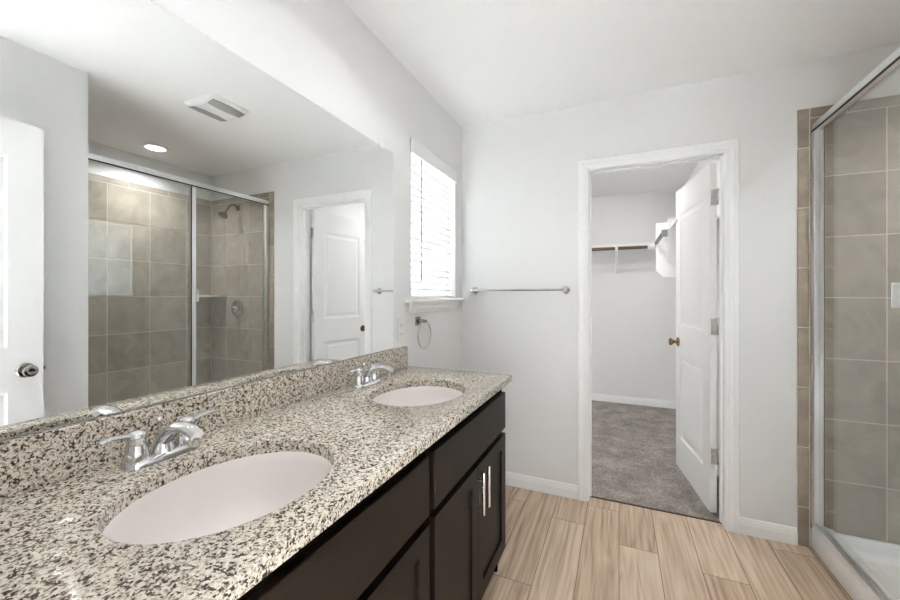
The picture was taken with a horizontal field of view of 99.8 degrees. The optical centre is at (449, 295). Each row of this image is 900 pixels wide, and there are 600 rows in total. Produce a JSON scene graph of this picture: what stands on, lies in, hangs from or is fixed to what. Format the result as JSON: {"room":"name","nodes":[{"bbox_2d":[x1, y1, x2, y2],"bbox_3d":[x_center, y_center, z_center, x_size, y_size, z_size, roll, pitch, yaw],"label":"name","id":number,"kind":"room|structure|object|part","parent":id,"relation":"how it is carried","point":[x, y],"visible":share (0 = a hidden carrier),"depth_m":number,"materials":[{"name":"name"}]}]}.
{"room":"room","nodes":[
{"label":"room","id":0,"kind":"room"},
{"bbox_2d":[151,0,461,370],"bbox_3d":[-0.503,0.040,1.535,0.150,2.440,2.545,0,0,24],"label":"wall","id":1,"kind":"structure","parent":0,"point":[321,50],"depth_m":1.67,"materials":[{"name":"white paint"}]},
{"bbox_2d":[0,0,393,440],"bbox_3d":[-0.586,-0.227,1.153,0.009,0.972,1.520,0,0,24],"label":"wall mirror","id":2,"kind":"object","parent":1,"relation":"attached to","point":[178,220],"visible":1,"depth_m":0.91,"materials":[{"name":"white mirror"}]},
{"bbox_2d":[0,346,407,500],"bbox_3d":[-0.559,0.309,1.197,0.020,0.101,1.645,0,0,24],"label":"backsplash","id":3,"kind":"structure","parent":1,"relation":"attached to","point":[30,462],"depth_m":0.87,"materials":[{"name":"beige stone"}]},
{"bbox_2d":[397,317,404,340],"bbox_3d":[-0.246,0.170,1.914,0.009,0.116,0.070,0,0,24],"label":"power outlet","id":4,"kind":"object","parent":1,"relation":"attached to","point":[400,321],"visible":1,"depth_m":1.91,"materials":[{"name":"white plastic"}]},
{"bbox_2d":[415,316,430,348],"bbox_3d":[-0.155,0.203,2.063,0.055,0.176,0.156,0,0,24],"label":"towel ring","id":5,"kind":"object","parent":1,"relation":"attached to","point":[418,321],"visible":1,"depth_m":2.05,"materials":[{"name":"grey metal"}]},
{"bbox_2d":[410,137,456,298],"bbox_3d":[-0.112,-0.410,2.288,0.081,0.852,0.607,0,0,24],"label":"window blind","id":6,"kind":"object","parent":1,"relation":"attached to","point":[431,177],"visible":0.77,"depth_m":2.28,"materials":[{"name":"white plastic"}]},
{"bbox_3d":[-0.175,-0.383,2.180,0.054,0.775,0.002,0,0,24],"label":"ladder cord","id":7,"kind":"part","parent":6,"relation":"part of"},
{"bbox_3d":[-0.120,0.007,2.302,0.048,0.018,0.589,0,0,24],"label":"rail","id":8,"kind":"part","parent":6,"relation":"part of","materials":[{"name":"white plastic"}]},
{"bbox_3d":[-0.040,-0.383,2.482,0.054,0.775,0.002,0,0,24],"label":"ladder cord","id":9,"kind":"part","parent":6,"relation":"part of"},
{"bbox_2d":[409,301,458,312],"bbox_3d":[-0.078,0.065,2.272,0.026,0.054,0.617,0,0,24],"label":"trim","id":10,"kind":"structure","parent":1,"relation":"attached to","point":[449,305],"depth_m":2.20,"materials":[{"name":"white paint"}]},
{"bbox_2d":[405,298,464,302],"bbox_3d":[-0.114,0.027,2.296,0.150,0.020,0.715,0,0,24],"label":"window sill","id":11,"kind":"structure","parent":1,"relation":"attached to","point":[420,299],"depth_m":2.20,"materials":[{"name":"white paint"}]},
{"bbox_2d":[343,0,899,196],"bbox_3d":[1.231,-1.230,2.120,3.140,0.100,5.025,0,0,24],"label":"ceiling","id":12,"kind":"structure","parent":0,"point":[482,61],"depth_m":1.78,"materials":[{"name":"white paint"}]},
{"bbox_2d":[592,189,678,400],"bbox_3d":[1.736,0.040,4.591,2.050,2.440,0.100,0,0,24],"label":"wall","id":13,"kind":"structure","parent":0,"point":[634,307],"depth_m":4.37,"materials":[{"name":"white paint"}]},
{"bbox_2d":[592,243,655,272],"bbox_3d":[1.639,-0.411,4.374,1.848,0.302,0.376,0,0,24],"label":"closet shelf","id":14,"kind":"object","parent":13,"relation":"attached to","point":[616,246],"visible":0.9,"depth_m":4.18,"materials":[{"name":"white paint"}]},
{"bbox_2d":[592,244,653,250],"bbox_3d":[1.434,-0.512,4.288,1.544,0.051,0.052,0,0,24],"label":"hanging rod","id":15,"kind":"object","parent":14,"relation":"attached to","point":[650,246],"visible":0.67,"depth_m":4.07,"materials":[{"name":"brown metal"}]},
{"bbox_2d":[592,393,675,408],"bbox_3d":[1.712,1.212,4.539,1.850,0.084,0.014,0,0,24],"label":"baseboard","id":16,"kind":"structure","parent":13,"relation":"attached to","point":[597,397],"depth_m":4.35,"materials":[{"name":"white paint"}]},
{"bbox_2d":[481,400,851,599],"bbox_3d":[1.231,1.306,2.120,3.140,0.108,5.025,0,0,24],"label":"floor","id":17,"kind":"structure","parent":0,"point":[557,547],"depth_m":1.92,"materials":[{"name":"brown wood"}]},
{"bbox_2d":[238,451,429,599],"bbox_3d":[-0.435,0.825,0.793,0.576,0.869,0.753,0,0,24],"label":"vanity cabinet","id":18,"kind":"object","parent":17,"relation":"on","point":[379,549],"visible":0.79,"depth_m":0.80,"materials":[{"name":"brown wood"}]},
{"bbox_3d":[-0.139,0.878,0.868,0.020,0.513,0.365,0,0,24],"label":"door","id":19,"kind":"part","parent":18,"relation":"part of","materials":[{"name":"brown wood"}]},
{"bbox_2d":[424,389,504,599],"bbox_3d":[-0.128,0.825,1.482,0.576,0.869,0.753,0,0,24],"label":"vanity cabinet","id":20,"kind":"object","parent":17,"relation":"on","point":[466,518],"visible":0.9,"depth_m":1.31,"materials":[{"name":"brown wood"}]},
{"bbox_2d":[0,366,511,599],"bbox_3d":[-0.311,0.375,1.086,0.564,0.030,1.645,0,0,24],"label":"countertop","id":21,"kind":"structure","parent":20,"relation":"on","point":[53,545],"depth_m":0.66,"materials":[{"name":"beige stone"}]},
{"bbox_2d":[97,409,219,471],"bbox_3d":[-0.629,0.316,0.841,0.182,0.088,0.174,0,0,-22],"label":"centerset faucet","id":22,"kind":"object","parent":21,"relation":"on","point":[137,455],"visible":1,"depth_m":0.80,"materials":[{"name":"silver metal"}]},
{"bbox_3d":[-0.671,0.291,0.764,0.021,0.021,0.068,0,0,13],"label":"lever","id":23,"kind":"part","parent":22,"relation":"part of","materials":[{"name":"silver metal"}]},
{"bbox_3d":[-0.662,0.316,0.800,0.045,0.063,0.045,0,0,24],"label":"handle","id":24,"kind":"part","parent":22,"relation":"part of","materials":[{"name":"silver metal"}]},
{"bbox_3d":[-0.652,0.310,0.851,0.012,0.076,0.011,0,0,24],"label":"drain lift rod","id":25,"kind":"part","parent":22,"relation":"part of","materials":[{"name":"silver metal"}]},
{"bbox_3d":[-0.641,0.351,0.847,0.055,0.016,0.157,0,0,24],"label":"plate","id":26,"kind":"part","parent":22,"relation":"part of","materials":[{"name":"silver metal"}]},
{"bbox_3d":[-0.595,0.309,0.826,0.148,0.076,0.047,0,0,24],"label":"spout","id":27,"kind":"part","parent":22,"relation":"part of","materials":[{"name":"silver metal"}]},
{"bbox_3d":[-0.621,0.316,0.893,0.045,0.063,0.045,0,0,24],"label":"handle","id":28,"kind":"part","parent":22,"relation":"part of","materials":[{"name":"silver metal"}]},
{"bbox_3d":[-0.600,0.291,0.924,0.021,0.021,0.068,0,0,35],"label":"lever","id":29,"kind":"part","parent":22,"relation":"part of","materials":[{"name":"silver metal"}]},
{"bbox_2d":[102,452,331,543],"bbox_3d":[-0.422,0.477,0.749,0.368,0.174,0.447,0,0,24],"label":"undermount sink","id":30,"kind":"object","parent":21,"relation":"in","point":[216,498],"visible":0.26,"depth_m":0.87,"materials":[{"name":"white ceramic"}]},
{"bbox_2d":[349,361,393,388],"bbox_3d":[-0.324,0.316,1.524,0.182,0.088,0.174,0,0,-22],"label":"centerset faucet","id":31,"kind":"object","parent":21,"relation":"on","point":[370,377],"visible":1,"depth_m":1.49,"materials":[{"name":"silver metal"}]},
{"bbox_3d":[-0.357,0.316,1.483,0.045,0.063,0.045,0,0,24],"label":"handle","id":32,"kind":"part","parent":31,"relation":"part of","materials":[{"name":"silver metal"}]},
{"bbox_3d":[-0.337,0.351,1.530,0.055,0.016,0.157,0,0,24],"label":"plate","id":33,"kind":"part","parent":31,"relation":"part of","materials":[{"name":"silver metal"}]},
{"bbox_3d":[-0.316,0.316,1.576,0.045,0.063,0.045,0,0,24],"label":"handle","id":34,"kind":"part","parent":31,"relation":"part of","materials":[{"name":"silver metal"}]},
{"bbox_3d":[-0.290,0.309,1.509,0.148,0.076,0.047,0,0,24],"label":"spout","id":35,"kind":"part","parent":31,"relation":"part of","materials":[{"name":"silver metal"}]},
{"bbox_2d":[372,386,462,405],"bbox_3d":[-0.117,0.477,1.432,0.368,0.174,0.447,0,0,24],"label":"undermount sink","id":36,"kind":"object","parent":21,"relation":"in","point":[422,395],"visible":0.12,"depth_m":1.60,"materials":[{"name":"white ceramic"}]},
{"bbox_3d":[0.021,0.878,1.226,0.020,0.513,0.353,0,0,24],"label":"door","id":37,"kind":"part","parent":20,"relation":"part of","materials":[{"name":"brown wood"}]},
{"bbox_3d":[0.096,0.517,1.394,0.020,0.163,0.721,0,0,24],"label":"drawer","id":38,"kind":"part","parent":20,"relation":"part of","materials":[{"name":"brown wood"}]},
{"bbox_3d":[0.108,0.704,1.351,0.038,0.150,0.012,0,0,24],"label":"handle","id":39,"kind":"part","parent":20,"relation":"part of","materials":[{"name":"silver metal"}]},
{"bbox_3d":[0.132,0.704,1.405,0.038,0.150,0.012,0,0,24],"label":"handle","id":40,"kind":"part","parent":20,"relation":"part of","materials":[{"name":"silver metal"}]},
{"bbox_3d":[0.168,0.878,1.557,0.020,0.513,0.365,0,0,24],"label":"door","id":41,"kind":"part","parent":20,"relation":"part of","materials":[{"name":"brown wood"}]},
{"bbox_2d":[812,526,899,599],"bbox_3d":[1.886,1.202,1.089,0.802,0.116,1.414,0,0,24],"label":"shower pan","id":42,"kind":"object","parent":17,"relation":"on","point":[880,560],"visible":0.91,"depth_m":1.71,"materials":[{"name":"white plastic"}]},
{"bbox_2d":[811,47,899,599],"bbox_3d":[1.536,0.145,1.245,0.066,1.996,1.393,0,0,24],"label":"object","id":43,"kind":"object","parent":42,"relation":"on","point":[892,62],"visible":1,"depth_m":1.85,"materials":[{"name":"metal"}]},
{"bbox_3d":[1.562,-0.001,1.304,0.066,0.091,0.014,0,0,24],"label":"handle","id":44,"kind":"part","parent":43,"relation":"part of","materials":[{"name":"white plastic"}]},
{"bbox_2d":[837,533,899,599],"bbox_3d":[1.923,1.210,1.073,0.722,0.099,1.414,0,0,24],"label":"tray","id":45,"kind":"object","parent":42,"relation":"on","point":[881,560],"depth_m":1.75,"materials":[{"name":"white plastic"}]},
{"bbox_2d":[462,43,899,546],"bbox_3d":[1.334,0.040,2.167,2.990,2.440,0.126,0,0,24],"label":"wall","id":46,"kind":"structure","parent":0,"point":[520,174],"depth_m":1.97,"materials":[{"name":"white paint"}]},
{"bbox_2d":[470,286,569,293],"bbox_3d":[0.436,-0.036,2.470,0.660,0.052,0.072,0,0,24],"label":"towel bar","id":47,"kind":"object","parent":46,"relation":"attached to","point":[565,289],"visible":1,"depth_m":2.43,"materials":[{"name":"silver metal"}]},
{"bbox_3d":[0.159,-0.036,2.594,0.052,0.052,0.072,0,0,24],"label":"post","id":48,"kind":"part","parent":47,"relation":"part of","materials":[{"name":"silver metal"}]},
{"bbox_3d":[0.714,-0.036,2.346,0.052,0.052,0.072,0,0,24],"label":"post","id":49,"kind":"part","parent":47,"relation":"part of","materials":[{"name":"silver metal"}]},
{"bbox_2d":[505,471,577,499],"bbox_3d":[0.436,1.218,2.502,0.778,0.084,0.014,0,0,24],"label":"baseboard","id":50,"kind":"structure","parent":46,"relation":"attached to","point":[567,490],"depth_m":2.43,"materials":[{"name":"white paint"}]},
{"bbox_2d":[590,496,721,523],"bbox_3d":[1.192,1.258,2.240,0.688,0.006,0.018,0,0,24],"label":"trim","id":51,"kind":"structure","parent":46,"relation":"attached to","point":[590,496],"depth_m":2.22,"materials":[{"name":"brown wood"}]},
{"bbox_2d":[578,138,739,533],"bbox_3d":[1.190,0.213,2.237,0.816,2.094,0.151,0,0,24],"label":"trim","id":52,"kind":"structure","parent":46,"relation":"attached to","point":[727,152],"depth_m":2.09,"materials":[{"name":"white paint"}]},
{"bbox_2d":[668,162,718,512],"bbox_3d":[1.598,0.240,2.485,0.156,2.004,0.673,0,0,16],"label":"door","id":53,"kind":"structure","parent":46,"relation":"in","point":[697,322],"depth_m":2.35,"materials":[{"name":"white paint"}]},
{"bbox_3d":[1.626,0.335,2.755,0.060,0.066,0.066,0,0,16],"label":"knob","id":54,"kind":"part","parent":53,"relation":"part of","materials":[{"name":"brown metal"}]},
{"bbox_2d":[740,517,797,545],"bbox_3d":[1.646,1.218,1.963,0.238,0.084,0.014,0,0,24],"label":"baseboard","id":55,"kind":"structure","parent":46,"relation":"attached to","point":[750,527],"depth_m":1.96,"materials":[{"name":"white paint"}]},
{"bbox_2d":[686,160,718,447],"bbox_3d":[2.144,0.040,3.114,0.100,2.440,2.265,0,0,24],"label":"wall","id":56,"kind":"structure","parent":0,"point":[700,165],"depth_m":2.70,"materials":[{"name":"white paint"}]},
{"bbox_2d":[656,216,718,276],"bbox_3d":[2.011,-0.433,3.343,0.327,0.514,1.344,0,0,24],"label":"closet shelf","id":57,"kind":"object","parent":56,"relation":"attached to","point":[666,248],"visible":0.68,"depth_m":3.57,"materials":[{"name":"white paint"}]},
{"bbox_2d":[654,233,662,243],"bbox_3d":[1.848,-0.504,3.345,0.033,0.032,0.583,0,0,24],"label":"hanging rod","id":58,"kind":"object","parent":57,"relation":"attached to","point":[659,238],"visible":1,"depth_m":3.33,"materials":[{"name":"brown metal"}]},
{"bbox_3d":[2.113,-0.433,3.557,0.317,0.514,0.018,0,0,24],"label":"support panel","id":59,"kind":"part","parent":57,"relation":"part of","materials":[{"name":"white paint"}]},
{"bbox_3d":[1.885,-0.423,3.002,0.280,0.405,0.018,0,0,24],"label":"support panel","id":60,"kind":"part","parent":57,"relation":"part of","materials":[{"name":"white paint"}]}
]}

